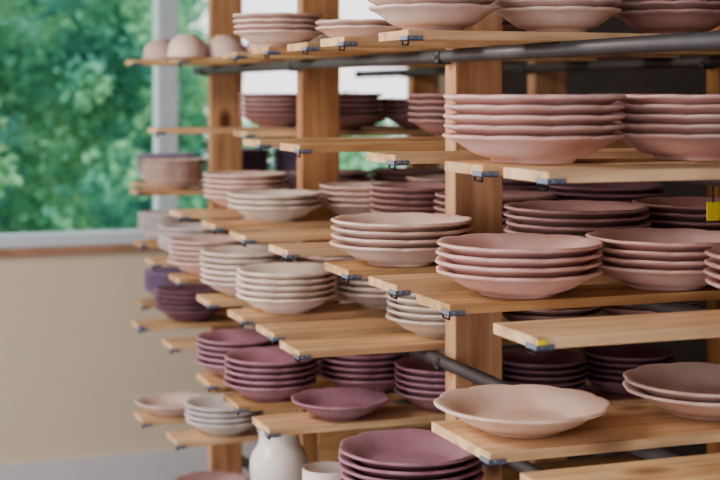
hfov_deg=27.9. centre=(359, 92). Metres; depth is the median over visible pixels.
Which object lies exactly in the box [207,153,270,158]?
salad plate
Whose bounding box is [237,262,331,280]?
salad plate
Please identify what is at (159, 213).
salad plate
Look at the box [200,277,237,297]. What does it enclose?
salad plate
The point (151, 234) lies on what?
salad plate
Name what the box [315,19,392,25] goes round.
plate
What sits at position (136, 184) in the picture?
board
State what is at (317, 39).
salad plate
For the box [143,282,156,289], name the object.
salad plate
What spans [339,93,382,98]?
salad plate
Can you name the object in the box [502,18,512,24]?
salad plate
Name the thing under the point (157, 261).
board
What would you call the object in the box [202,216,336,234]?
board
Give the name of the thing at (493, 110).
dinner plate
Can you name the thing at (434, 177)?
salad plate
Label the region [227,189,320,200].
salad plate
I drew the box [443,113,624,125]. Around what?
dinner plate
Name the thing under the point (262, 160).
salad plate
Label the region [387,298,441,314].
salad plate
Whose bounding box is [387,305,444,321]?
salad plate
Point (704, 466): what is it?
board
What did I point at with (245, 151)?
salad plate
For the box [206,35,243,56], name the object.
clay bowl
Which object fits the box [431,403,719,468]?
board
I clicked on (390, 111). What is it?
salad plate
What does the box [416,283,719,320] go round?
board
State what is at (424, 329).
salad plate
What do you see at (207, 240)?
salad plate
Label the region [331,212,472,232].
dinner plate
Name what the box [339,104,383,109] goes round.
salad plate
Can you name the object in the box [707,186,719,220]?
tag
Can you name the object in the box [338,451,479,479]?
dinner plate
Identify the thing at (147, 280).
salad plate
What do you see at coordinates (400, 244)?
dinner plate
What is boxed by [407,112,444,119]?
salad plate
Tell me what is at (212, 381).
board
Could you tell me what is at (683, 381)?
dinner plate
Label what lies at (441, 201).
dinner plate
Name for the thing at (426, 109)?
salad plate
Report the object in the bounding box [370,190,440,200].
salad plate
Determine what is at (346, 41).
board
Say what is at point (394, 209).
salad plate
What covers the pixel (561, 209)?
dinner plate
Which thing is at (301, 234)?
board
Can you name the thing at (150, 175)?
salad plate
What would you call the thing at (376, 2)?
salad plate
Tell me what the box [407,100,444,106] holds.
salad plate
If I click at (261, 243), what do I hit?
salad plate
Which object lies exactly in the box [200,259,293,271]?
salad plate
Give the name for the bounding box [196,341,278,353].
salad plate
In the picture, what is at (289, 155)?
salad plate
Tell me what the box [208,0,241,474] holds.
wooden post
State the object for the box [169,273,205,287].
board
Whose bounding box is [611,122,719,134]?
dinner plate
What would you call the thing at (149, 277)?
salad plate
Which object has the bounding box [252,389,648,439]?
board
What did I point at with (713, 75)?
wooden post
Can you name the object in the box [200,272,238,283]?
salad plate
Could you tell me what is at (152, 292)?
salad plate
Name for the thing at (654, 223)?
dinner plate
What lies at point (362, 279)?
salad plate
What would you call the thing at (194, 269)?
salad plate
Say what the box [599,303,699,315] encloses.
salad plate
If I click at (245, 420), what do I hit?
salad plate
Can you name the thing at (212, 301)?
board
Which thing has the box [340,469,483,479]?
dinner plate
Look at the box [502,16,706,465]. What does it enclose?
wall
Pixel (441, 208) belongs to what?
dinner plate
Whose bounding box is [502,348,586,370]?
salad plate
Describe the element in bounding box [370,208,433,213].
salad plate
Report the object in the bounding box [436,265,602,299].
dinner plate
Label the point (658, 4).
salad plate
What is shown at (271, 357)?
salad plate
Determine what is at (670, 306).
pipe
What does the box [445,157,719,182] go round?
board
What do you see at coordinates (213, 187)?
salad plate
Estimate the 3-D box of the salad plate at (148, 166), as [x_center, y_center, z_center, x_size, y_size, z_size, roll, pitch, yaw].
[-0.602,0.245,4.657,0.211,0.041,0.207,0,0,27]
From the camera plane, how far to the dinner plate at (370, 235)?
2.52 m
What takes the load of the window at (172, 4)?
in the wall at (74, 366)
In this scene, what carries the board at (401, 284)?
on the pipe
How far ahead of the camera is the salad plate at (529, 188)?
3.30 m
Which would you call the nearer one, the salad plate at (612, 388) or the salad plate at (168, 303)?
the salad plate at (612, 388)
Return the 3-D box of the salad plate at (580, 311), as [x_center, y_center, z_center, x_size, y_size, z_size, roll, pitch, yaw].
[0.389,0.454,3.018,0.228,0.041,0.224,0,0,27]
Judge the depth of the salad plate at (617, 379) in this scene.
3.22 m
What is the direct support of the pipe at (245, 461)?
attached to the wooden post
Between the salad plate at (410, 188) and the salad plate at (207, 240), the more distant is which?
the salad plate at (207, 240)
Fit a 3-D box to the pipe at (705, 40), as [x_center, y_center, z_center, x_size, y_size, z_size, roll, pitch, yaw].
[0.049,-0.070,3.079,0.034,0.030,3.354,0,0,-20]
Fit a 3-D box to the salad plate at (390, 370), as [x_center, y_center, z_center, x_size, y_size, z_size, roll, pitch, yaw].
[0.011,0.631,3.314,0.207,0.041,0.211,0,0,1]
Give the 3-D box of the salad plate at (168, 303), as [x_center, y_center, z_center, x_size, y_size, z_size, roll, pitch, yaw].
[-0.512,0.631,4.350,0.211,0.041,0.207,0,0,-24]
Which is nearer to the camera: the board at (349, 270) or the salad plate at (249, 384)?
the board at (349, 270)
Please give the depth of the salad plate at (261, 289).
3.16 m
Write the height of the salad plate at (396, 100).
0.041 m
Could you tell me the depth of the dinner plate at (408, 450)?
2.44 m
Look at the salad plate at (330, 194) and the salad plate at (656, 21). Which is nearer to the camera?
the salad plate at (656, 21)
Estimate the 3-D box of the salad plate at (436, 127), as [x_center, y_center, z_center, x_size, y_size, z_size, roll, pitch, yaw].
[0.219,0.077,3.219,0.224,0.041,0.228,0,0,37]
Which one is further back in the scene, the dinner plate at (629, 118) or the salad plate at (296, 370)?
the salad plate at (296, 370)
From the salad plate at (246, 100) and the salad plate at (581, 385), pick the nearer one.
the salad plate at (581, 385)
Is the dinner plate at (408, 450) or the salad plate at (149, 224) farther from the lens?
the salad plate at (149, 224)
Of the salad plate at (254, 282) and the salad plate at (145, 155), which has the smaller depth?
the salad plate at (254, 282)
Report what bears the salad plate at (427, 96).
on the salad plate at (418, 103)
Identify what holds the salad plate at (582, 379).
on the salad plate at (581, 385)
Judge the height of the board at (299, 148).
0.024 m
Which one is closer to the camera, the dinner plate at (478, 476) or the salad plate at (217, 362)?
the dinner plate at (478, 476)
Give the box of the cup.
[302,461,340,479]
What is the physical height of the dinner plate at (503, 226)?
0.041 m
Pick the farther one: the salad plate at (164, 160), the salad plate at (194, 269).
the salad plate at (164, 160)
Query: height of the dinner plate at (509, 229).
0.041 m
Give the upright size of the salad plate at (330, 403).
0.041 m
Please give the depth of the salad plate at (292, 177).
3.85 m
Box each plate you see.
[134,392,202,416]
[136,153,195,158]
[137,215,195,222]
[137,224,161,230]
[137,228,160,241]
[138,209,176,218]
[138,219,201,226]
[140,157,205,164]
[140,163,205,168]
[140,167,205,173]
[140,171,204,177]
[140,175,205,189]
[143,266,188,277]
[143,274,172,281]
[143,278,175,285]
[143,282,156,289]
[143,286,156,295]
[154,296,205,306]
[155,284,218,296]
[155,291,221,301]
[155,301,215,310]
[156,306,224,321]
[158,222,216,233]
[158,229,229,237]
[158,234,228,241]
[158,239,169,246]
[159,244,170,252]
[167,242,247,252]
[167,258,203,275]
[168,234,241,247]
[168,248,202,257]
[168,253,202,263]
[175,471,247,479]
[184,393,250,414]
[184,410,263,425]
[185,406,261,419]
[186,414,263,435]
[196,328,271,347]
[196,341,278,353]
[196,346,225,359]
[196,358,225,377]
[197,352,225,365]
[200,244,282,259]
[200,254,286,265]
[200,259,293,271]
[200,266,239,277]
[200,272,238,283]
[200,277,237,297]
[202,182,287,190]
[203,171,287,180]
[203,177,288,185]
[203,188,287,196]
[204,193,236,210]
[207,148,270,154]
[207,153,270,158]
[207,157,270,162]
[207,161,270,167]
[207,165,270,170]
[223,377,316,401]
[224,346,315,368]
[224,358,317,374]
[224,364,317,381]
[224,371,316,387]
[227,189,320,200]
[228,197,320,206]
[228,202,320,221]
[233,12,322,19]
[233,18,318,24]
[234,24,319,30]
[234,30,322,46]
[236,273,337,286]
[236,279,337,293]
[236,285,336,299]
[236,291,336,313]
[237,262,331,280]
[238,93,296,98]
[238,98,296,103]
[238,103,296,108]
[238,113,296,126]
[239,108,296,113]
[256,241,296,244]
[271,152,296,157]
[271,164,296,170]
[272,147,293,153]
[272,156,296,161]
[272,160,296,165]
[272,169,291,174]
[284,175,293,185]
[288,175,371,181]
[289,169,371,178]
[289,180,371,186]
[291,387,389,420]
[296,257,324,263]
[301,255,358,262]
[309,35,329,41]
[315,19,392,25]
[315,25,401,37]
[317,361,321,372]
[319,181,397,192]
[319,189,374,198]
[319,195,374,204]
[319,200,374,214]
[319,359,394,374]
[320,353,410,368]
[320,366,394,380]
[321,371,396,391]
[329,239,438,266]
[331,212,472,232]
[331,224,472,240]
[331,231,472,248]
[331,352,407,361]
[335,287,388,308]
[336,275,379,288]
[336,281,386,294]
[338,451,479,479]
[338,461,482,479]
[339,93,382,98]
[339,99,382,104]
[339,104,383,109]
[339,109,383,114]
[339,114,382,129]
[339,429,476,471]
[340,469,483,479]
[351,278,368,281]
[364,113,387,126]
[367,0,495,4]
[368,3,497,29]
[369,174,410,181]
[370,167,444,176]
[370,182,444,194]
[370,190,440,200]
[370,202,439,212]
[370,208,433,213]
[371,196,439,206]
[383,98,415,103]
[383,114,421,128]
[384,104,414,108]
[384,109,414,114]
[385,291,428,307]
[385,311,444,337]
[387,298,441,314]
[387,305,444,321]
[394,354,444,377]
[394,367,444,384]
[394,373,444,391]
[394,386,443,411]
[395,380,443,397]
[400,294,415,299]
[406,174,444,182]
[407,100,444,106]
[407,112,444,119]
[408,93,504,99]
[408,106,444,112]
[408,118,444,137]
[434,198,554,210]
[434,205,508,217]
[434,211,508,224]
[434,384,610,438]
[435,190,556,203]
[435,246,602,268]
[435,255,601,277]
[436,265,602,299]
[437,233,603,258]
[442,132,624,163]
[443,94,625,105]
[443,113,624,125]
[444,104,625,115]
[444,123,625,136]
[494,0,621,7]
[494,6,621,31]
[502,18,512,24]
[502,25,517,30]
[502,176,541,185]
[502,185,552,190]
[502,225,508,232]
[502,308,601,321]
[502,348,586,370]
[502,362,587,376]
[502,368,588,383]
[502,374,587,388]
[504,200,648,218]
[504,210,648,227]
[504,225,586,237]
[506,218,650,234]
[507,306,600,316]
[547,189,666,200]
[549,182,665,194]
[551,196,660,202]
[571,381,586,389]
[580,343,673,363]
[582,353,674,370]
[585,228,719,251]
[586,361,671,376]
[587,368,624,382]
[587,374,635,396]
[598,261,709,290]
[599,246,709,260]
[599,255,709,269]
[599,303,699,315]
[606,301,697,310]
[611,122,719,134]
[612,103,719,114]
[612,113,719,124]
[613,9,719,33]
[613,131,719,160]
[614,0,719,10]
[618,94,719,104]
[621,0,719,2]
[622,379,719,420]
[623,362,719,402]
[632,196,719,213]
[644,210,719,221]
[645,218,719,229]
[703,267,719,279]
[704,257,719,269]
[705,245,719,259]
[705,276,719,288]
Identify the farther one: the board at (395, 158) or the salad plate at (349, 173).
the salad plate at (349, 173)
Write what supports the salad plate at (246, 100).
on the salad plate at (246, 105)
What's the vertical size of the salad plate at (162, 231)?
0.041 m
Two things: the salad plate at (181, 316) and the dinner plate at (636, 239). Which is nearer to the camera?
the dinner plate at (636, 239)
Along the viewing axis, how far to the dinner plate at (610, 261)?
2.20 m
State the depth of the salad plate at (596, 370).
3.22 m
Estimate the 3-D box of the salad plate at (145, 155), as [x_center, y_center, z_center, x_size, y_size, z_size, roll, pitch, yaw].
[-0.672,0.231,5.025,0.207,0.041,0.211,0,0,24]
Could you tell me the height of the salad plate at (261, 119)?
0.041 m
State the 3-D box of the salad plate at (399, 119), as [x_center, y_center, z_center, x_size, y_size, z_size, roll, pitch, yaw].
[0.172,0.077,3.958,0.228,0.041,0.224,0,0,13]
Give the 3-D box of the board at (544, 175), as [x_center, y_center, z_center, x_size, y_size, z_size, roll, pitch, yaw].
[0.694,0.110,2.040,1.027,0.024,0.135,0,0,-20]
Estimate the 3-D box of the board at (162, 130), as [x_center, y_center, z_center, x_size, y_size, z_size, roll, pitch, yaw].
[-0.101,0.110,4.219,1.022,0.024,0.135,0,0,-20]
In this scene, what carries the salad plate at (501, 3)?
on the salad plate at (532, 18)
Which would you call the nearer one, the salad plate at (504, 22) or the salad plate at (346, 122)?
the salad plate at (504, 22)
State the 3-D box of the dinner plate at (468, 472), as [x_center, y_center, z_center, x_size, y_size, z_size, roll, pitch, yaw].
[0.084,0.632,2.405,0.237,0.041,0.242,0,0,3]
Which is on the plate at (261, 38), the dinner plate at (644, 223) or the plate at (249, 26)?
the plate at (249, 26)
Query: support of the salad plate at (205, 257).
on the salad plate at (213, 267)
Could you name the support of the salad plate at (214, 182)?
on the salad plate at (213, 187)
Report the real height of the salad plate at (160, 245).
0.041 m
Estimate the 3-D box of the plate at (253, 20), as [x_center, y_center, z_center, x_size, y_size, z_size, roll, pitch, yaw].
[-0.177,-0.139,3.120,0.196,0.034,0.192,0,0,-26]
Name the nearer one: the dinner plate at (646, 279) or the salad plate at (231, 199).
the dinner plate at (646, 279)
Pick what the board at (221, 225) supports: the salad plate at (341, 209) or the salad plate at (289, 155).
the salad plate at (341, 209)
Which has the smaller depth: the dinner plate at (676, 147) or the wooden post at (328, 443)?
the dinner plate at (676, 147)
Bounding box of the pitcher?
[250,427,307,479]
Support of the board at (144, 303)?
on the pipe
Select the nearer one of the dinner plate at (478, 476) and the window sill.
the dinner plate at (478, 476)
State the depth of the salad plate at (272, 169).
4.75 m
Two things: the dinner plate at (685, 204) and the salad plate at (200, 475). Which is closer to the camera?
the dinner plate at (685, 204)
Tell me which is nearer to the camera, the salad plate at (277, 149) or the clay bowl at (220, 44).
the clay bowl at (220, 44)
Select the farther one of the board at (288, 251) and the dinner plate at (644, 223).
the board at (288, 251)
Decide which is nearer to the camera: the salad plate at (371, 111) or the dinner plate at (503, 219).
the dinner plate at (503, 219)
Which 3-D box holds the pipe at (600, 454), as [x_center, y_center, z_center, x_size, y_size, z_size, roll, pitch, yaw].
[0.659,0.924,3.595,0.034,0.030,3.904,0,0,-20]
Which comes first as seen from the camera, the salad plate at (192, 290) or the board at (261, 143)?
the board at (261, 143)
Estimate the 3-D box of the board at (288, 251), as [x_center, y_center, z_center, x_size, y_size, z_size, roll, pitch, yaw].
[0.316,0.320,3.073,1.026,0.024,0.135,0,0,-20]
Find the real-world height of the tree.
4.000 m
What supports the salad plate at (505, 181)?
on the salad plate at (529, 188)
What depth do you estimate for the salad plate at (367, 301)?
3.25 m
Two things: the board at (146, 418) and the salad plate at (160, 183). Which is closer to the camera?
the board at (146, 418)
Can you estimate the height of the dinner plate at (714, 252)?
0.041 m
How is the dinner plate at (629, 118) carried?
on the dinner plate at (630, 128)
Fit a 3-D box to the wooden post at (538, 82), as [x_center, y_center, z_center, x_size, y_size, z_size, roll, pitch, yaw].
[0.533,0.200,4.134,0.100,2.800,0.050,0,0,-20]
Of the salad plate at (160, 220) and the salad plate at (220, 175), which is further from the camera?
the salad plate at (160, 220)
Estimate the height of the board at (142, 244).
0.024 m
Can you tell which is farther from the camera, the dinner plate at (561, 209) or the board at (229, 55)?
the board at (229, 55)
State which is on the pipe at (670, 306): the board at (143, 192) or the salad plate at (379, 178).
the board at (143, 192)
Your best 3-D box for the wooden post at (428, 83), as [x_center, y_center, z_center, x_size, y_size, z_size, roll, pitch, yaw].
[0.217,0.200,4.998,0.100,2.800,0.050,0,0,-20]
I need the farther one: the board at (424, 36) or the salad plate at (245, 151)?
the salad plate at (245, 151)
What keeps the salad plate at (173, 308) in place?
on the salad plate at (181, 316)
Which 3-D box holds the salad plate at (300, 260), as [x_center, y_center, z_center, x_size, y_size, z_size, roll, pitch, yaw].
[-0.046,0.426,3.564,0.224,0.041,0.228,0,0,-34]
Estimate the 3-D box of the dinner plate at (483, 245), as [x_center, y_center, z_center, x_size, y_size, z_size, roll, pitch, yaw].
[0.245,0.246,2.219,0.252,0.041,0.257,0,0,9]
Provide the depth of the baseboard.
5.81 m
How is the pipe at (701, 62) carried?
attached to the wooden post
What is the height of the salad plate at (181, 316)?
0.041 m
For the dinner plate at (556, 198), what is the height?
0.041 m
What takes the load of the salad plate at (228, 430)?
on the board at (181, 439)
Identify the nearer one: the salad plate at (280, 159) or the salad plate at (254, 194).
the salad plate at (254, 194)
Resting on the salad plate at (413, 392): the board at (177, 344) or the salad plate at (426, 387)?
the salad plate at (426, 387)
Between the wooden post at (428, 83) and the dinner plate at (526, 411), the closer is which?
the dinner plate at (526, 411)
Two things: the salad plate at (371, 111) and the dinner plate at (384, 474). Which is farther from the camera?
the salad plate at (371, 111)
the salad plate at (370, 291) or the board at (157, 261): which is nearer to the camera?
the salad plate at (370, 291)
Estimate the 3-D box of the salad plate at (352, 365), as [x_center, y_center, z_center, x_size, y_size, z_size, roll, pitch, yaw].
[0.011,0.617,3.315,0.207,0.041,0.211,0,0,-30]
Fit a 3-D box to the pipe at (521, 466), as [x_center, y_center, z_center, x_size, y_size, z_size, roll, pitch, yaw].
[0.123,0.708,3.266,0.034,0.030,3.654,0,0,-20]
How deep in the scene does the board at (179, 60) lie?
4.00 m
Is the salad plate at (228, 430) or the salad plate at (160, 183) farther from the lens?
the salad plate at (160, 183)
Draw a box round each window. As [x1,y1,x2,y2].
[0,0,167,248]
[168,0,296,229]
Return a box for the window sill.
[0,244,165,256]
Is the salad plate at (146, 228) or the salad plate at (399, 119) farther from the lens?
the salad plate at (146, 228)
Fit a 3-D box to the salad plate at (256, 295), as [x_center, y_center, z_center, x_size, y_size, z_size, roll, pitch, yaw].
[-0.166,0.454,3.250,0.224,0.041,0.228,0,0,-12]
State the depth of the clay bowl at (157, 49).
4.30 m
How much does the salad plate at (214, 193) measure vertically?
0.041 m
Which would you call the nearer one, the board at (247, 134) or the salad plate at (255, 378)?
the salad plate at (255, 378)
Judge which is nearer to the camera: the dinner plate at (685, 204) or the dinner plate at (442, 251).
the dinner plate at (442, 251)
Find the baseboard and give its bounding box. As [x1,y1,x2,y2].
[0,433,360,479]
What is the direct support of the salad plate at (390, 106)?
on the salad plate at (390, 111)
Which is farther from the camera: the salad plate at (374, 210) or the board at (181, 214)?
the board at (181, 214)
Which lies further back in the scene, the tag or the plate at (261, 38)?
the plate at (261, 38)
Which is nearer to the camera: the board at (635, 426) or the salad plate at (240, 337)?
the board at (635, 426)
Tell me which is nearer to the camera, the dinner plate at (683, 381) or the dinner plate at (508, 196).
the dinner plate at (683, 381)
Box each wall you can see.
[0,75,444,463]
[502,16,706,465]
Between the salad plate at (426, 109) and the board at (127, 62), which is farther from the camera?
the board at (127, 62)
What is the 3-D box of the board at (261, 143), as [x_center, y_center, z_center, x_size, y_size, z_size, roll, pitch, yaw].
[0.255,0.110,3.232,1.032,0.024,0.135,0,0,-20]
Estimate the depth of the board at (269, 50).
3.13 m
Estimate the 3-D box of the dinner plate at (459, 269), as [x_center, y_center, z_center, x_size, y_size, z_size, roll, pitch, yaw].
[0.242,0.274,2.219,0.252,0.041,0.257,0,0,43]
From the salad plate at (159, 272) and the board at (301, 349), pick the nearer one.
the board at (301, 349)
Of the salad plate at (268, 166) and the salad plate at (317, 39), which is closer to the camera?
the salad plate at (317, 39)
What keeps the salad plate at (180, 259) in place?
on the salad plate at (194, 269)
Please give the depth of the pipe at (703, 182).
2.18 m
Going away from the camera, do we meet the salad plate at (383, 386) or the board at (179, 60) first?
the salad plate at (383, 386)
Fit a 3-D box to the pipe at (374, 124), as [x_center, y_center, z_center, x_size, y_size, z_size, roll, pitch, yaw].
[0.659,0.126,3.595,0.034,0.030,3.904,0,0,-20]
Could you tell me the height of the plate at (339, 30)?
0.034 m
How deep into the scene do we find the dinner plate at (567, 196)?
3.05 m
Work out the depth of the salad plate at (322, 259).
3.47 m
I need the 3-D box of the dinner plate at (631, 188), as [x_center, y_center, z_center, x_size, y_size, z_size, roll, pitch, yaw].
[0.534,0.218,3.156,0.257,0.041,0.252,0,0,-19]
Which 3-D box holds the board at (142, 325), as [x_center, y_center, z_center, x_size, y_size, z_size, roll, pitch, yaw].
[-0.188,0.692,4.464,1.018,0.024,0.135,0,0,-20]
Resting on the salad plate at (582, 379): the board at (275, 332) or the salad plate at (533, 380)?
the salad plate at (533, 380)
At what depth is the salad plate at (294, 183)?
3.89 m
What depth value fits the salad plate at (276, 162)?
4.75 m
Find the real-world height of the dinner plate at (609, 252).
0.041 m
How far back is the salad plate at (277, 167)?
4.75 m
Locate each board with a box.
[125,60,444,67]
[129,178,373,188]
[130,185,289,198]
[131,314,385,333]
[134,239,161,250]
[134,401,396,428]
[135,297,155,310]
[145,256,174,269]
[148,126,403,136]
[161,336,198,353]
[167,423,430,449]
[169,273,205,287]
[170,57,442,65]
[170,208,245,221]
[196,293,349,310]
[197,348,581,391]
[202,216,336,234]
[222,52,596,61]
[223,381,591,415]
[227,303,387,327]
[230,227,336,246]
[234,129,433,138]
[243,136,444,151]
[252,46,679,58]
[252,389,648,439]
[256,310,609,343]
[269,242,349,261]
[279,332,519,362]
[280,139,632,156]
[287,42,719,55]
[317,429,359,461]
[320,36,719,51]
[325,260,438,282]
[367,148,652,169]
[369,272,624,299]
[379,30,659,45]
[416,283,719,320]
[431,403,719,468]
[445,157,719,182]
[493,309,719,355]
[502,454,641,479]
[503,163,719,190]
[520,453,719,479]
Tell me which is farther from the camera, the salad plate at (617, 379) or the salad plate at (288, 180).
the salad plate at (288, 180)
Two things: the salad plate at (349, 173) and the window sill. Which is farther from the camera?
the window sill
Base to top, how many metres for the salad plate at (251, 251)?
0.041 m
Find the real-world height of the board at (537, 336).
0.024 m
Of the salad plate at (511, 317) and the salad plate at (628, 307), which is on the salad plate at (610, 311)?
the salad plate at (628, 307)
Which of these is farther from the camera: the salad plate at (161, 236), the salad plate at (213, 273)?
the salad plate at (161, 236)
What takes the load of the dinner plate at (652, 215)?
on the dinner plate at (654, 223)
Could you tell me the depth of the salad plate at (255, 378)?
3.16 m
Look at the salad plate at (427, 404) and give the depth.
3.07 m
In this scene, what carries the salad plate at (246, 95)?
on the salad plate at (246, 100)
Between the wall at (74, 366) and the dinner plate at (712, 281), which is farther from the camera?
the wall at (74, 366)
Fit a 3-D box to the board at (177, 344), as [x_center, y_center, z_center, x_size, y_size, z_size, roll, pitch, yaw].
[-0.058,0.692,4.129,1.004,0.024,0.135,0,0,-20]
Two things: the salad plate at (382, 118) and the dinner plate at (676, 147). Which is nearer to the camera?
the dinner plate at (676, 147)
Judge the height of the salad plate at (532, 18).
0.041 m
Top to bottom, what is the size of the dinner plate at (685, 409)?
0.041 m
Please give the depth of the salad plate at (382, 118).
4.21 m
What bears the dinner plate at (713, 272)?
on the dinner plate at (712, 281)
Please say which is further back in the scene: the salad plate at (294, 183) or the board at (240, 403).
the salad plate at (294, 183)
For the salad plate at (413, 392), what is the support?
on the salad plate at (427, 404)
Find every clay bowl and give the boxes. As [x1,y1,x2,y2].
[143,39,170,59]
[168,35,206,57]
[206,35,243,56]
[245,42,257,51]
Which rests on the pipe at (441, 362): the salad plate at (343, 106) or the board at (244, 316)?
the board at (244, 316)
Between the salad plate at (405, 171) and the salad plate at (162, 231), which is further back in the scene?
the salad plate at (162, 231)
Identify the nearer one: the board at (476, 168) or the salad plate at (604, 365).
the board at (476, 168)
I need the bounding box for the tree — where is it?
[0,0,207,232]
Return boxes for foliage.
[0,0,406,233]
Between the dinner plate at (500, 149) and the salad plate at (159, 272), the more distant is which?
the salad plate at (159, 272)
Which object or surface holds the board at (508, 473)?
on the pipe at (600, 454)
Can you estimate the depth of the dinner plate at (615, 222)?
2.46 m
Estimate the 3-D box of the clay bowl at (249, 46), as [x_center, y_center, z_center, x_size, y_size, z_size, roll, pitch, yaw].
[-0.270,-0.129,4.075,0.107,0.062,0.107,0,0,27]
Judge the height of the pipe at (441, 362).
0.030 m
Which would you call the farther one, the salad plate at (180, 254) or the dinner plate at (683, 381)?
the salad plate at (180, 254)
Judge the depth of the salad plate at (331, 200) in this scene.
3.49 m
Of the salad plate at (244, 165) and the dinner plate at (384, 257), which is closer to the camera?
the dinner plate at (384, 257)
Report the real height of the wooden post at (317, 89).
2.800 m
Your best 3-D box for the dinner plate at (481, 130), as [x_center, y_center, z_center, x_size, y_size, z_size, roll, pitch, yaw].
[0.247,0.064,2.047,0.252,0.041,0.257,0,0,-21]
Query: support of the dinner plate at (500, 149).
on the board at (476, 168)
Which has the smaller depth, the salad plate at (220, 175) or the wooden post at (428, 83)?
the salad plate at (220, 175)
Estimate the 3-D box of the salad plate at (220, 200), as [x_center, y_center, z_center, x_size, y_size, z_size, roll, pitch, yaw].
[-0.300,0.287,3.840,0.224,0.041,0.228,0,0,3]
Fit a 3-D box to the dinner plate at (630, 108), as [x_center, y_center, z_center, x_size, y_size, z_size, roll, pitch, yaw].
[0.494,0.036,2.138,0.252,0.041,0.257,0,0,-2]
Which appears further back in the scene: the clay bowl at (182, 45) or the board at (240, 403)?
the clay bowl at (182, 45)
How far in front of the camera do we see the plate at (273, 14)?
3.04 m
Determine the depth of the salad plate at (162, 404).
4.09 m
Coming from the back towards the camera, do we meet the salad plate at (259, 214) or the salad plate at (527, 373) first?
the salad plate at (259, 214)
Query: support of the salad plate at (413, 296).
on the salad plate at (405, 302)
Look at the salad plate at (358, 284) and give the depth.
3.25 m
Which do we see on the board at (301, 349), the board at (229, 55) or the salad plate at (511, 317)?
the salad plate at (511, 317)
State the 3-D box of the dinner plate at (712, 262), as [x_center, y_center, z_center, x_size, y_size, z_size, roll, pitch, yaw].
[0.620,0.260,2.058,0.252,0.041,0.257,0,0,26]
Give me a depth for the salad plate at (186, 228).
4.26 m
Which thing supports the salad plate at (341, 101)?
on the salad plate at (343, 106)
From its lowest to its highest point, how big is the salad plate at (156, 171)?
0.041 m
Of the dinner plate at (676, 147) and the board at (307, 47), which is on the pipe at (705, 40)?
the board at (307, 47)
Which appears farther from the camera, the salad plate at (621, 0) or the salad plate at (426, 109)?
the salad plate at (426, 109)
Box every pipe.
[193,30,719,75]
[242,137,719,185]
[242,454,249,470]
[253,324,542,472]
[333,318,681,459]
[354,56,719,77]
[374,124,397,125]
[592,452,615,456]
[631,302,710,312]
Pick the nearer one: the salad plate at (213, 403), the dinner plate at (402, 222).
the dinner plate at (402, 222)
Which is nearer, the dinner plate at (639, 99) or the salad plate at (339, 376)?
the dinner plate at (639, 99)
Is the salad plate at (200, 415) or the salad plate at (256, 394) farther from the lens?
the salad plate at (200, 415)
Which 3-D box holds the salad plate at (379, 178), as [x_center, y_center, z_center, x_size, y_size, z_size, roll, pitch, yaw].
[0.138,0.245,4.001,0.224,0.041,0.228,0,0,-45]
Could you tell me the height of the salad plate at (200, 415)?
0.041 m
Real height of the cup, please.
0.122 m
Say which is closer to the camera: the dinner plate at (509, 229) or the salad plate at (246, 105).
the dinner plate at (509, 229)
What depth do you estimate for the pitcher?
3.17 m
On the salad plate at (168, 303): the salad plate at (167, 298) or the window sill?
the salad plate at (167, 298)
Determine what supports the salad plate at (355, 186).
on the salad plate at (330, 194)
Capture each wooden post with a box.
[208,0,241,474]
[297,0,338,462]
[407,67,438,430]
[445,0,501,479]
[528,62,565,462]
[707,25,719,453]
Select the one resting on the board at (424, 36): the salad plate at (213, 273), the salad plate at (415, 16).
the salad plate at (415, 16)
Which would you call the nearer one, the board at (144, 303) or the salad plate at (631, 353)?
the salad plate at (631, 353)
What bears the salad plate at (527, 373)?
on the salad plate at (533, 380)
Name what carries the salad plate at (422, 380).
on the salad plate at (426, 387)
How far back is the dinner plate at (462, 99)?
1.95 m
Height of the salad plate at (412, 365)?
0.041 m
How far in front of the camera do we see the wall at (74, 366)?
5.77 m
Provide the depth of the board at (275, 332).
3.03 m
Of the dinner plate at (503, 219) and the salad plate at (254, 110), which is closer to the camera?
the dinner plate at (503, 219)
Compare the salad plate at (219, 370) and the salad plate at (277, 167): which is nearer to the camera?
the salad plate at (219, 370)
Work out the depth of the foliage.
9.08 m
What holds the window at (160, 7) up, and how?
in the wall at (74, 366)
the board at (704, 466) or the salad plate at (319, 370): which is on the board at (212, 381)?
the salad plate at (319, 370)
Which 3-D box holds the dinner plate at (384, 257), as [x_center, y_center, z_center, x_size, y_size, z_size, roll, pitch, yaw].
[0.073,0.287,2.618,0.257,0.041,0.252,0,0,36]
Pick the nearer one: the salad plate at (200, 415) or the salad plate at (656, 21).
the salad plate at (656, 21)
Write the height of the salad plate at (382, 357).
0.041 m
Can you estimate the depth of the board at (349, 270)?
2.56 m
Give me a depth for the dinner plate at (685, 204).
2.73 m
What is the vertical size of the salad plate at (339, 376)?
0.041 m
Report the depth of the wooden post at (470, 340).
2.78 m
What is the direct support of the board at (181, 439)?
on the pipe at (600, 454)
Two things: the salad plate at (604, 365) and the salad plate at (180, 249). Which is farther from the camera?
the salad plate at (180, 249)
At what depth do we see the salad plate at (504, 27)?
2.96 m

